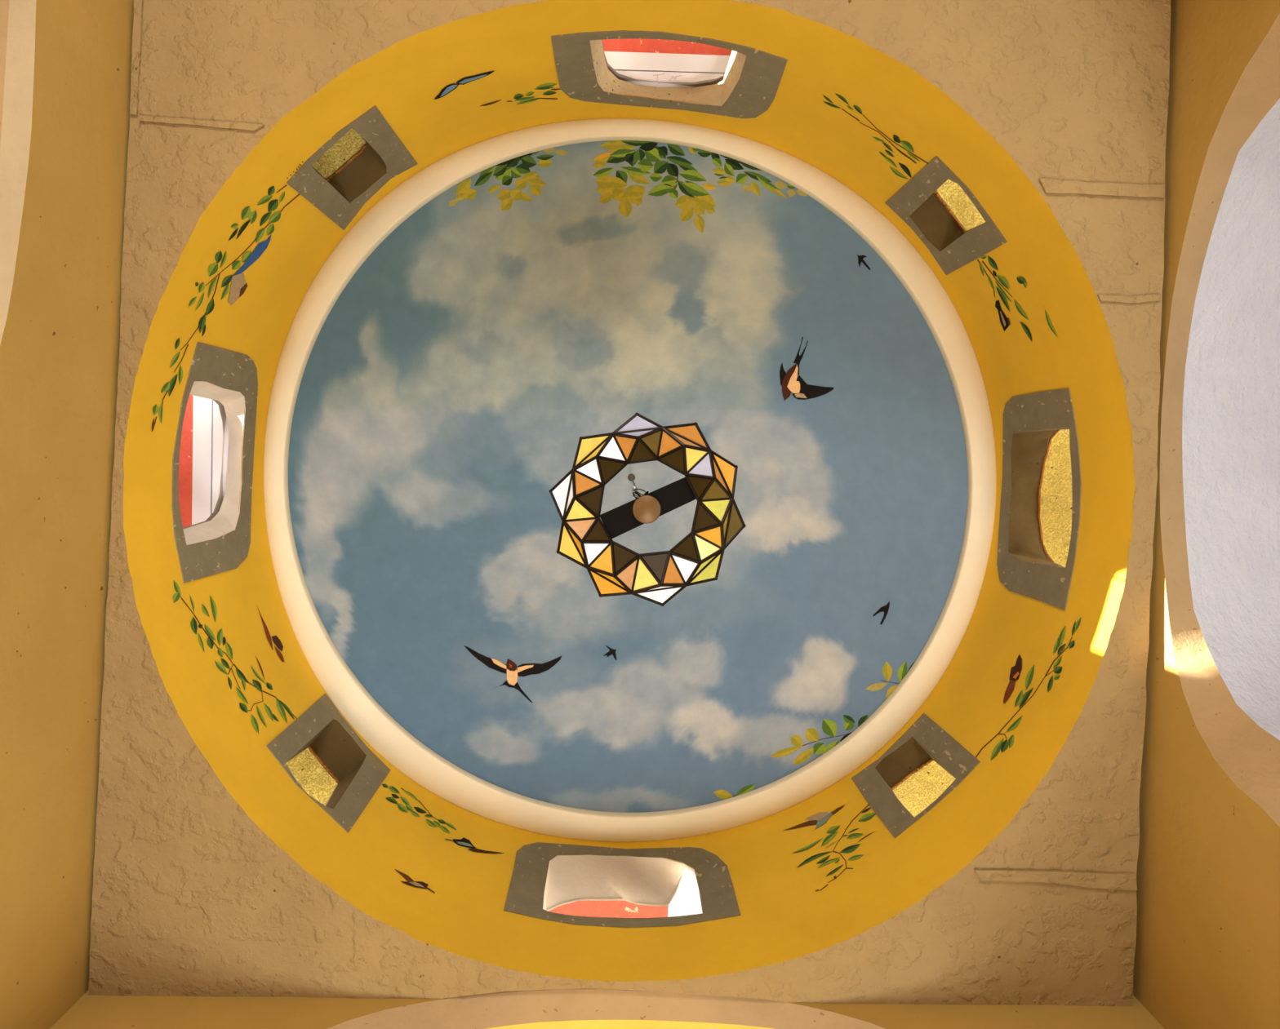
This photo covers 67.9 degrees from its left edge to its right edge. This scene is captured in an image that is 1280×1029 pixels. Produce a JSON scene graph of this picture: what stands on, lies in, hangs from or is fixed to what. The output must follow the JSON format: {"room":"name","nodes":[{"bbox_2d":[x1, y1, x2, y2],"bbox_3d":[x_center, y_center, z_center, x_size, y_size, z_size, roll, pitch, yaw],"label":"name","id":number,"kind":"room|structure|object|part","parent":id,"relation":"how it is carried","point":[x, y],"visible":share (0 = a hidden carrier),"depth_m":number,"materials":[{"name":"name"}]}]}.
{"room":"domed entrance hall","nodes":[
{"label":"domed entrance hall","id":0,"kind":"room"},
{"bbox_2d":[0,0,142,1028],"bbox_3d":[-3.709,-0.293,1.309,3.100,5.980,6.868,5,-86,-1],"label":"wall","id":1,"kind":"structure","parent":0,"point":[65,65],"depth_m":3.61,"materials":[{"name":"paint"}]},
{"bbox_2d":[49,975,1164,1028],"bbox_3d":[-0.060,3.825,1.641,6.580,5.980,3.190,0,-86,-1],"label":"wall","id":2,"kind":"structure","parent":0,"point":[561,1009],"depth_m":4.12,"materials":[{"name":"paint"}]},
{"bbox_2d":[288,140,968,813],"bbox_3d":[-0.062,-0.196,5.839,4.079,0.620,4.033,0,-86,-1],"label":"ceiling","id":3,"kind":"structure","parent":0,"point":[459,374],"depth_m":5.82,"materials":[{"name":"blue paint"}]},
{"bbox_2d":[448,147,568,210],"bbox_3d":[-0.754,-1.917,5.490,0.760,0.135,0.241,-21,-86,0],"label":"foliage","id":4,"kind":"object","parent":3,"relation":"attached to","point":[502,172],"visible":1,"depth_m":5.47,"materials":[{"name":"green paint"}]},
{"bbox_2d":[464,645,561,702],"bbox_3d":[-0.813,0.997,5.922,0.608,0.158,0.292,8,-86,-2],"label":"painted swallow","id":5,"kind":"object","parent":3,"relation":"attached to","point":[526,669],"visible":1,"depth_m":5.92,"materials":[{"name":"black paint"}]},
{"bbox_2d":[603,645,617,660],"bbox_3d":[-0.185,0.877,6.035,0.098,0.028,0.070,15,-87,-2],"label":"painted swallow","id":6,"kind":"object","parent":3,"relation":"attached to","point":[611,651],"visible":1,"depth_m":6.04,"materials":[{"name":"black paint"}]},
{"bbox_2d":[549,412,746,606],"bbox_3d":[0.005,-0.101,4.763,0.715,2.790,0.707,0,-86,-1],"label":"lantern","id":7,"kind":"object","parent":3,"relation":"hanging from","point":[614,569],"visible":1,"depth_m":3.42,"materials":[{"name":"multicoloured glass"}]},
{"bbox_3d":[-0.289,-0.076,3.420,0.065,0.045,0.176,11,-87,-2],"label":"pane","id":8,"kind":"part","parent":7,"relation":"part of","materials":[{"name":"white glass"}]},
{"bbox_3d":[-0.244,-0.065,3.385,0.025,0.030,0.176,11,-87,-2],"label":"pane","id":9,"kind":"part","parent":7,"relation":"part of","materials":[{"name":"white glass"}]},
{"bbox_3d":[-0.243,0.106,3.432,0.103,0.045,0.157,0,-86,-1],"label":"pane","id":10,"kind":"part","parent":7,"relation":"part of","materials":[{"name":"yellow glass"}]},
{"bbox_3d":[-0.220,0.102,3.396,0.027,0.030,0.176,-27,-86,1],"label":"pane","id":11,"kind":"part","parent":7,"relation":"part of","materials":[{"name":"yellow glass"}]},
{"bbox_3d":[-0.213,-0.019,3.403,0.116,0.059,0.084,0,-86,-1],"label":"pane","id":12,"kind":"part","parent":7,"relation":"part of","materials":[{"name":"yellow glass"}]},
{"bbox_3d":[-0.212,0.054,3.408,0.116,0.059,0.078,0,-86,-1],"label":"pane","id":13,"kind":"part","parent":7,"relation":"part of","materials":[{"name":"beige glass"}]},
{"bbox_3d":[-0.186,-0.112,3.397,0.101,0.059,0.091,0,-86,-1],"label":"pane","id":14,"kind":"part","parent":7,"relation":"part of","materials":[{"name":"orange glass"}]},
{"bbox_3d":[-0.187,-0.147,3.395,0.087,0.059,0.099,-12,-86,0],"label":"pane","id":15,"kind":"part","parent":7,"relation":"part of","materials":[{"name":"white glass"}]},
{"bbox_3d":[-0.181,-0.046,3.402,0.096,0.059,0.113,0,-86,-1],"label":"pane","id":16,"kind":"part","parent":7,"relation":"part of","materials":[{"name":"brown glass"}]},
{"bbox_3d":[-0.168,-0.226,3.412,0.135,0.045,0.121,0,-86,-1],"label":"pane","id":17,"kind":"part","parent":7,"relation":"part of","materials":[{"name":"yellow glass"}]},
{"bbox_3d":[-0.160,-0.215,3.376,0.179,0.030,0.023,-42,-87,2],"label":"pane","id":18,"kind":"part","parent":7,"relation":"part of","materials":[{"name":"yellow glass"}]},
{"bbox_3d":[-0.155,0.142,3.414,0.101,0.059,0.089,0,-86,-1],"label":"pane","id":19,"kind":"part","parent":7,"relation":"part of","materials":[{"name":"white glass"}]},
{"bbox_3d":[-0.155,0.059,3.409,0.101,0.059,0.083,0,-86,-1],"label":"pane","id":20,"kind":"part","parent":7,"relation":"part of","materials":[{"name":"brown glass"}]},
{"bbox_3d":[-0.139,0.160,3.416,0.091,0.059,0.110,0,-86,-1],"label":"pane","id":21,"kind":"part","parent":7,"relation":"part of","materials":[{"name":"orange glass"}]},
{"bbox_3d":[-0.110,0.243,3.444,0.150,0.045,0.103,0,-86,-1],"label":"pane","id":22,"kind":"part","parent":7,"relation":"part of","materials":[{"name":"orange glass"}]},
{"bbox_3d":[-0.102,0.227,3.406,0.173,0.030,0.026,30,-87,-3],"label":"pane","id":23,"kind":"part","parent":7,"relation":"part of","materials":[{"name":"orange glass"}]},
{"bbox_3d":[-0.100,-0.157,3.396,0.103,0.059,0.096,0,-86,-1],"label":"pane","id":24,"kind":"part","parent":7,"relation":"part of","materials":[{"name":"brown glass"}]},
{"bbox_3d":[-0.091,-0.239,3.391,0.105,0.059,0.085,11,-87,-2],"label":"pane","id":25,"kind":"part","parent":7,"relation":"part of","materials":[{"name":"white glass"}]},
{"bbox_3d":[-0.053,0.159,3.418,0.094,0.059,0.110,0,-86,-1],"label":"pane","id":26,"kind":"part","parent":7,"relation":"part of","materials":[{"name":"brown glass"}]},
{"bbox_3d":[-0.065,-0.247,3.390,0.083,0.059,0.092,24,-87,-2],"label":"pane","id":27,"kind":"part","parent":7,"relation":"part of","materials":[{"name":"orange glass"}]},
{"bbox_3d":[-0.022,0.220,3.422,0.105,0.059,0.085,-36,-86,1],"label":"pane","id":28,"kind":"part","parent":7,"relation":"part of","materials":[{"name":"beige glass"}]},
{"bbox_3d":[-0.055,-0.239,6.139,0.050,0.024,0.050,0,-86,-1],"label":"ceiling hook plate","id":29,"kind":"part","parent":7,"relation":"part of","materials":[{"name":"grey metal"}]},
{"bbox_3d":[-0.006,-0.285,3.374,0.167,0.030,0.026,-7,-86,-1],"label":"pane","id":30,"kind":"part","parent":7,"relation":"part of","materials":[{"name":"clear glass"}]},
{"bbox_3d":[-0.012,-0.329,3.408,0.167,0.045,0.059,-7,-86,-1],"label":"pane","id":31,"kind":"part","parent":7,"relation":"part of","materials":[{"name":"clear glass"}]},
{"bbox_3d":[0.009,-0.229,3.394,0.102,0.059,0.084,0,-86,-1],"label":"pane","id":32,"kind":"part","parent":7,"relation":"part of","materials":[{"name":"brown glass"}]},
{"bbox_3d":[0.022,0.217,3.422,0.099,0.059,0.124,0,-86,-1],"label":"pane","id":33,"kind":"part","parent":7,"relation":"part of","materials":[{"name":"yellow glass"}]},
{"bbox_3d":[0.038,-0.254,3.392,0.082,0.059,0.103,0,-86,-1],"label":"pane","id":34,"kind":"part","parent":7,"relation":"part of","materials":[{"name":"brown glass"}]},
{"bbox_3d":[0.053,0.194,3.422,0.104,0.059,0.105,0,-86,-1],"label":"pane","id":35,"kind":"part","parent":7,"relation":"part of","materials":[{"name":"brown glass"}]},
{"bbox_3d":[0.072,0.298,3.450,0.185,0.045,0.063,-8,-86,0],"label":"pane","id":36,"kind":"part","parent":7,"relation":"part of","materials":[{"name":"white glass"}]},
{"bbox_3d":[0.068,0.261,3.411,0.185,0.030,0.019,-8,-86,0],"label":"pane","id":37,"kind":"part","parent":7,"relation":"part of","materials":[{"name":"white glass"}]},
{"bbox_3d":[0.089,-0.262,3.392,0.099,0.059,0.085,-27,-86,1],"label":"pane","id":38,"kind":"part","parent":7,"relation":"part of","materials":[{"name":"orange glass"}]},
{"bbox_3d":[0.115,-0.195,3.398,0.098,0.059,0.098,0,-86,-1],"label":"pane","id":39,"kind":"part","parent":7,"relation":"part of","materials":[{"name":"brown glass"}]},
{"bbox_3d":[0.120,0.198,3.423,0.086,0.059,0.109,0,-86,-1],"label":"pane","id":40,"kind":"part","parent":7,"relation":"part of","materials":[{"name":"orange glass"}]},
{"bbox_3d":[0.149,0.199,3.423,0.106,0.059,0.089,16,-87,-2],"label":"pane","id":41,"kind":"part","parent":7,"relation":"part of","materials":[{"name":"white glass"}]},
{"bbox_3d":[0.162,0.120,3.419,0.101,0.059,0.097,0,-86,-1],"label":"pane","id":42,"kind":"part","parent":7,"relation":"part of","materials":[{"name":"brown glass"}]},
{"bbox_3d":[0.160,-0.256,3.379,0.177,0.030,0.025,25,-87,-3],"label":"pane","id":43,"kind":"part","parent":7,"relation":"part of","materials":[{"name":"orange glass"}]},
{"bbox_3d":[0.166,-0.278,3.415,0.161,0.045,0.092,0,-86,-1],"label":"pane","id":44,"kind":"part","parent":7,"relation":"part of","materials":[{"name":"orange glass"}]},
{"bbox_3d":[0.202,-0.195,3.398,0.090,0.059,0.098,0,-86,-1],"label":"pane","id":45,"kind":"part","parent":7,"relation":"part of","materials":[{"name":"yellow glass"}]},
{"bbox_3d":[0.215,-0.096,3.406,0.094,0.059,0.092,0,-86,-1],"label":"pane","id":46,"kind":"part","parent":7,"relation":"part of","materials":[{"name":"brown glass"}]},
{"bbox_3d":[0.216,-0.178,3.400,0.094,0.059,0.092,0,-86,-1],"label":"pane","id":47,"kind":"part","parent":7,"relation":"part of","materials":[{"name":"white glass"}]},
{"bbox_3d":[0.224,0.181,3.409,0.175,0.030,0.027,-44,-87,2],"label":"pane","id":48,"kind":"part","parent":7,"relation":"part of","materials":[{"name":"yellow glass"}]},
{"bbox_3d":[0.233,0.189,3.446,0.126,0.045,0.123,0,-86,-1],"label":"pane","id":49,"kind":"part","parent":7,"relation":"part of","materials":[{"name":"yellow glass"}]},
{"bbox_3d":[0.240,0.011,3.413,0.096,0.059,0.109,0,-86,-1],"label":"pane","id":50,"kind":"part","parent":7,"relation":"part of","materials":[{"name":"brown glass"}]},
{"bbox_3d":[0.247,0.110,3.419,0.087,0.059,0.100,-13,-86,0],"label":"pane","id":51,"kind":"part","parent":7,"relation":"part of","materials":[{"name":"yellow glass"}]},
{"bbox_3d":[0.246,0.079,3.417,0.103,0.059,0.087,0,-86,-1],"label":"pane","id":52,"kind":"part","parent":7,"relation":"part of","materials":[{"name":"orange glass"}]},
{"bbox_3d":[0.272,-0.088,3.407,0.110,0.059,0.080,0,-86,-1],"label":"pane","id":53,"kind":"part","parent":7,"relation":"part of","materials":[{"name":"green glass"}]},
{"bbox_3d":[0.273,-0.013,3.412,0.111,0.059,0.087,0,-86,-1],"label":"pane","id":54,"kind":"part","parent":7,"relation":"part of","materials":[{"name":"yellow glass"}]},
{"bbox_3d":[0.278,-0.136,3.389,0.029,0.030,0.177,-25,-86,1],"label":"pane","id":55,"kind":"part","parent":7,"relation":"part of","materials":[{"name":"orange glass"}]},
{"bbox_3d":[0.300,-0.145,3.426,0.095,0.045,0.161,0,-86,-1],"label":"pane","id":56,"kind":"part","parent":7,"relation":"part of","materials":[{"name":"orange glass"}]},
{"bbox_3d":[0.303,0.033,3.400,0.025,0.030,0.174,10,-87,-2],"label":"pane","id":57,"kind":"part","parent":7,"relation":"part of","materials":[{"name":"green glass"}]},
{"bbox_3d":[0.346,0.037,3.438,0.063,0.045,0.174,10,-87,-2],"label":"pane","id":58,"kind":"part","parent":7,"relation":"part of","materials":[{"name":"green glass"}]},
{"bbox_2d":[592,140,716,233],"bbox_3d":[0.092,-1.948,5.546,0.758,0.230,0.429,11,-87,-2],"label":"foliage","id":59,"kind":"object","parent":3,"relation":"attached to","point":[609,187],"visible":0.99,"depth_m":5.54,"materials":[{"name":"green paint"}]},
{"bbox_2d":[713,784,755,799],"bbox_3d":[0.572,1.669,5.702,0.258,0.039,0.053,-11,-86,0],"label":"foliage","id":60,"kind":"object","parent":3,"relation":"attached to","point":[722,794],"visible":1,"depth_m":5.70,"materials":[{"name":"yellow paint"}]},
{"bbox_2d":[688,146,843,221],"bbox_3d":[0.749,-1.911,5.494,1.018,0.093,0.162,18,-87,-2],"label":"foliage","id":61,"kind":"object","parent":3,"relation":"attached to","point":[731,164],"visible":0.99,"depth_m":5.48,"materials":[{"name":"yellow paint"}]},
{"bbox_2d":[779,337,833,399],"bbox_3d":[0.978,-0.865,5.876,0.285,0.112,0.374,-30,-86,1],"label":"painted swallow","id":62,"kind":"object","parent":3,"relation":"attached to","point":[801,390],"visible":1,"depth_m":5.89,"materials":[{"name":"black paint"}]},
{"bbox_2d":[769,715,868,764],"bbox_3d":[1.155,1.334,5.711,0.780,0.123,0.200,-29,-86,1],"label":"foliage","id":63,"kind":"object","parent":3,"relation":"attached to","point":[828,727],"visible":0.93,"depth_m":5.71,"materials":[{"name":"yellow paint"}]},
{"bbox_3d":[1.130,1.346,5.704,0.345,0.063,0.011,-18,-86,0],"label":"stem","id":64,"kind":"part","parent":63,"relation":"part of","materials":[{"name":"brown paint"}]},
{"bbox_2d":[857,254,870,270],"bbox_3d":[1.303,-1.474,5.542,0.051,0.036,0.112,-22,-86,0],"label":"painted swallow","id":65,"kind":"object","parent":3,"relation":"attached to","point":[860,258],"visible":1,"depth_m":5.54,"materials":[{"name":"black paint"}]},
{"bbox_2d":[872,601,889,625],"bbox_3d":[1.490,0.596,5.787,0.069,0.033,0.143,42,-88,-3],"label":"painted swallow","id":66,"kind":"object","parent":3,"relation":"attached to","point":[885,609],"visible":1,"depth_m":5.78,"materials":[{"name":"black paint"}]},
{"bbox_2d":[865,661,914,697],"bbox_3d":[1.513,0.970,5.682,0.154,0.094,0.340,44,-88,-3],"label":"foliage","id":67,"kind":"object","parent":3,"relation":"attached to","point":[886,669],"visible":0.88,"depth_m":5.70,"materials":[{"name":"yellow paint"}]},
{"bbox_2d":[123,0,1134,982],"bbox_3d":[-0.042,-0.094,4.764,4.587,1.480,4.496,0,-86,-1],"label":"wall","id":68,"kind":"structure","parent":0,"point":[783,917],"depth_m":4.44,"materials":[{"name":"yellow paint"}]},
{"bbox_2d":[171,342,257,583],"bbox_3d":[-2.369,-0.252,4.933,0.645,1.100,1.163,0,-86,-1],"label":"window","id":69,"kind":"structure","parent":68,"relation":"in","point":[218,545],"depth_m":5.14,"materials":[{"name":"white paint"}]},
{"bbox_2d":[151,184,299,431],"bbox_3d":[-1.925,-0.966,4.356,0.091,0.480,1.263,25,-87,-2],"label":"vine","id":70,"kind":"object","parent":68,"relation":"attached to","point":[246,212],"visible":1,"depth_m":4.31,"materials":[{"name":"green paint"}]},
{"bbox_3d":[-2.068,-0.705,4.282,0.001,0.067,0.140,17,-87,-2],"label":"stem","id":71,"kind":"part","parent":70,"relation":"part of","materials":[{"name":"brown paint"}]},
{"bbox_3d":[-1.989,-0.919,4.307,0.008,0.133,0.388,23,-87,-2],"label":"stem","id":72,"kind":"part","parent":70,"relation":"part of","materials":[{"name":"brown paint"}]},
{"bbox_3d":[-1.794,-1.285,4.397,0.022,0.330,0.589,33,-87,-3],"label":"stem","id":73,"kind":"part","parent":70,"relation":"part of","materials":[{"name":"brown paint"}]},
{"bbox_2d":[173,580,297,733],"bbox_3d":[-1.997,0.700,4.669,0.045,0.668,0.888,-22,-86,0],"label":"vine","id":74,"kind":"object","parent":68,"relation":"attached to","point":[176,596],"visible":1,"depth_m":4.64,"materials":[{"name":"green paint"}]},
{"bbox_3d":[-2.109,0.429,4.429,0.001,0.081,0.096,-14,-86,0],"label":"stem","id":75,"kind":"part","parent":74,"relation":"part of","materials":[{"name":"brown paint"}]},
{"bbox_3d":[-2.026,0.661,4.578,0.147,0.200,0.391,0,-86,-1],"label":"stem","id":76,"kind":"part","parent":74,"relation":"part of","materials":[{"name":"brown paint"}]},
{"bbox_3d":[-1.953,0.845,4.719,0.003,0.242,0.242,-26,-86,1],"label":"stem","id":77,"kind":"part","parent":74,"relation":"part of","materials":[{"name":"brown paint"}]},
{"bbox_3d":[-1.872,0.990,4.936,0.003,0.178,0.224,-30,-86,1],"label":"stem","id":78,"kind":"part","parent":74,"relation":"part of","materials":[{"name":"brown paint"}]},
{"bbox_2d":[228,234,271,305],"bbox_3d":[-1.872,-1.178,4.529,0.010,0.212,0.395,29,-87,-3],"label":"painted bird","id":79,"kind":"object","parent":68,"relation":"attached to","point":[238,285],"visible":1,"depth_m":4.54,"materials":[{"name":"blue paint"}]},
{"bbox_2d":[257,608,284,662],"bbox_3d":[-2.021,0.651,5.215,0.008,0.150,0.351,-20,-86,0],"label":"painted bird","id":80,"kind":"object","parent":68,"relation":"attached to","point":[276,640],"visible":1,"depth_m":5.21,"materials":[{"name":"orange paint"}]},
{"bbox_2d":[266,693,390,833],"bbox_3d":[-1.781,1.435,5.069,0.435,0.958,0.597,-42,-87,2],"label":"window","id":81,"kind":"structure","parent":68,"relation":"in","point":[358,773],"depth_m":5.29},
{"bbox_2d":[286,105,417,230],"bbox_3d":[-1.621,-1.771,4.797,0.422,0.966,1.176,45,-88,-3],"label":"window","id":82,"kind":"structure","parent":68,"relation":"in","point":[384,157],"depth_m":5.02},
{"bbox_2d":[395,869,435,893],"bbox_3d":[-1.084,1.763,4.551,0.228,0.094,0.004,28,-87,-3],"label":"painted hummingbird","id":83,"kind":"object","parent":68,"relation":"attached to","point":[411,882],"visible":1,"depth_m":4.56,"materials":[{"name":"brown paint"}]},
{"bbox_2d":[382,783,456,833],"bbox_3d":[-1.232,1.637,5.291,0.491,0.263,0.017,32,-87,-3],"label":"vine","id":84,"kind":"object","parent":68,"relation":"attached to","point":[393,789],"visible":1,"depth_m":5.27,"materials":[{"name":"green paint"}]},
{"bbox_3d":[-1.246,1.632,5.354,0.266,0.119,0.005,32,-87,-3],"label":"stem","id":85,"kind":"part","parent":84,"relation":"part of","materials":[{"name":"brown paint"}]},
{"bbox_2d":[434,71,493,99],"bbox_3d":[-0.835,-2.042,4.505,0.325,0.120,0.006,-19,-86,0],"label":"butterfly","id":86,"kind":"object","parent":68,"relation":"attached to","point":[449,88],"visible":1,"depth_m":4.49,"materials":[{"name":"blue paint"}]},
{"bbox_2d":[444,837,502,853],"bbox_3d":[-0.901,1.812,5.185,0.339,0.123,0.009,22,-87,-2],"label":"butterfly","id":87,"kind":"object","parent":68,"relation":"attached to","point":[464,842],"visible":1,"depth_m":5.17,"materials":[{"name":"black paint"}]},
{"bbox_2d":[480,83,559,106],"bbox_3d":[-0.615,-2.138,4.883,0.423,0.240,0.012,-13,-86,0],"label":"vine","id":88,"kind":"object","parent":68,"relation":"attached to","point":[526,100],"visible":1,"depth_m":4.87,"materials":[{"name":"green paint"}]},
{"bbox_3d":[-0.528,-2.167,4.967,0.196,0.073,0.002,-11,-86,0],"label":"stem","id":89,"kind":"part","parent":88,"relation":"part of","materials":[{"name":"brown paint"}]},
{"bbox_2d":[503,842,740,928],"bbox_3d":[-0.050,2.255,5.147,1.274,1.020,0.730,0,-86,-1],"label":"window","id":90,"kind":"structure","parent":68,"relation":"in","point":[544,876],"depth_m":5.28,"materials":[{"name":"white paint"}]},
{"bbox_2d":[263,118,996,842],"bbox_3d":[-0.044,-0.149,5.525,4.256,0.114,4.205,0,-86,-1],"label":"trim","id":91,"kind":"structure","parent":68,"relation":"attached to","point":[405,753],"depth_m":5.49,"materials":[{"name":"beige paint"}]},
{"bbox_2d":[551,30,787,118],"bbox_3d":[0.150,-2.397,4.745,1.118,1.042,0.637,0,-86,-1],"label":"window","id":92,"kind":"structure","parent":68,"relation":"in","point":[749,85],"depth_m":5.01,"materials":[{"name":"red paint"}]},
{"bbox_2d":[782,804,844,831],"bbox_3d":[0.982,1.715,5.324,0.388,0.175,0.011,-27,-86,1],"label":"painted hummingbird","id":93,"kind":"object","parent":68,"relation":"attached to","point":[820,819],"visible":1,"depth_m":5.33,"materials":[{"name":"grey paint"}]},
{"bbox_2d":[793,804,875,891],"bbox_3d":[1.040,1.724,4.903,0.508,0.554,0.024,-28,-86,1],"label":"vine","id":94,"kind":"object","parent":68,"relation":"attached to","point":[866,817],"visible":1,"depth_m":4.96,"materials":[{"name":"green paint"}]},
{"bbox_3d":[0.980,1.773,4.804,0.130,0.271,0.004,-28,-86,1],"label":"stem","id":95,"kind":"part","parent":94,"relation":"part of","materials":[{"name":"brown paint"}]},
{"bbox_3d":[1.124,1.664,5.053,0.251,0.249,0.157,0,-86,-1],"label":"stem","id":96,"kind":"part","parent":94,"relation":"part of","materials":[{"name":"brown paint"}]},
{"bbox_2d":[822,93,928,179],"bbox_3d":[1.126,-1.856,4.658,0.601,0.406,0.024,32,-87,-3],"label":"vine","id":97,"kind":"object","parent":68,"relation":"attached to","point":[907,146],"visible":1,"depth_m":4.59,"materials":[{"name":"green paint"}]},
{"bbox_3d":[1.017,-1.929,4.584,0.102,0.030,0.001,28,-87,-3],"label":"stem","id":98,"kind":"part","parent":97,"relation":"part of","materials":[{"name":"brown paint"}]},
{"bbox_3d":[1.207,-1.809,4.610,0.341,0.040,0.007,35,-88,-3],"label":"stem","id":99,"kind":"part","parent":97,"relation":"part of","materials":[{"name":"brown paint"}]},
{"bbox_3d":[1.220,-1.797,4.560,0.390,0.070,0.009,35,-88,-3],"label":"stem","id":100,"kind":"part","parent":97,"relation":"part of","materials":[{"name":"brown paint"}]},
{"bbox_2d":[851,712,980,838],"bbox_3d":[1.625,1.559,5.124,0.577,0.884,0.511,-44,-87,2],"label":"window","id":101,"kind":"structure","parent":68,"relation":"in","point":[924,741],"depth_m":5.40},
{"bbox_2d":[885,155,1007,275],"bbox_3d":[1.691,-1.628,4.858,0.395,0.856,0.545,-42,-87,2],"label":"window","id":102,"kind":"structure","parent":68,"relation":"in","point":[917,203],"depth_m":5.09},
{"bbox_2d":[995,300,1009,331],"bbox_3d":[1.878,-1.032,4.924,0.002,0.120,0.165,-25,-86,1],"label":"butterfly","id":103,"kind":"object","parent":68,"relation":"attached to","point":[1005,322],"visible":1,"depth_m":4.93,"materials":[{"name":"black paint"}]},
{"bbox_2d":[1003,654,1022,703],"bbox_3d":[1.882,0.833,4.807,0.004,0.128,0.259,25,-87,-2],"label":"butterfly","id":104,"kind":"object","parent":68,"relation":"attached to","point":[1015,671],"visible":1,"depth_m":4.79,"materials":[{"name":"brown paint"}]},
{"bbox_2d":[977,255,1057,341],"bbox_3d":[1.849,-1.073,4.681,0.016,0.476,0.512,-27,-86,1],"label":"vine","id":105,"kind":"object","parent":68,"relation":"attached to","point":[1002,280],"visible":1,"depth_m":4.74,"materials":[{"name":"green paint"}]},
{"bbox_3d":[1.796,-1.185,4.775,0.003,0.110,0.230,-31,-86,1],"label":"stem","id":106,"kind":"part","parent":105,"relation":"part of","materials":[{"name":"brown paint"}]},
{"bbox_2d":[975,617,1081,760],"bbox_3d":[1.870,0.848,4.545,0.042,0.331,0.839,25,-87,-2],"label":"vine","id":107,"kind":"object","parent":68,"relation":"attached to","point":[1020,700],"visible":1,"depth_m":4.55,"materials":[{"name":"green paint"}]},
{"bbox_3d":[1.810,0.963,4.596,0.278,0.243,0.506,0,-86,-1],"label":"stem","id":108,"kind":"part","parent":107,"relation":"part of","materials":[{"name":"brown paint"}]},
{"bbox_3d":[1.968,0.669,4.465,0.003,0.109,0.222,20,-87,-2],"label":"stem","id":109,"kind":"part","parent":107,"relation":"part of","materials":[{"name":"brown paint"}]},
{"bbox_2d":[996,388,1081,610],"bbox_3d":[2.293,-0.101,4.980,0.555,0.954,1.064,0,-86,-1],"label":"window","id":110,"kind":"structure","parent":68,"relation":"in","point":[1040,505],"depth_m":5.26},
{"bbox_2d":[88,0,1170,1007],"bbox_3d":[-0.094,-0.289,4.043,4.607,0.111,4.952,0,-86,-1],"label":"ceiling","id":111,"kind":"structure","parent":0,"point":[191,897],"depth_m":4.06,"materials":[{"name":"beige paint"}]},
{"bbox_2d":[1133,0,1279,1028],"bbox_3d":[3.842,-0.120,1.453,3.128,5.980,6.949,0,-86,-1],"label":"wall","id":112,"kind":"structure","parent":0,"point":[1207,951],"depth_m":3.95,"materials":[{"name":"paint"}]}
]}

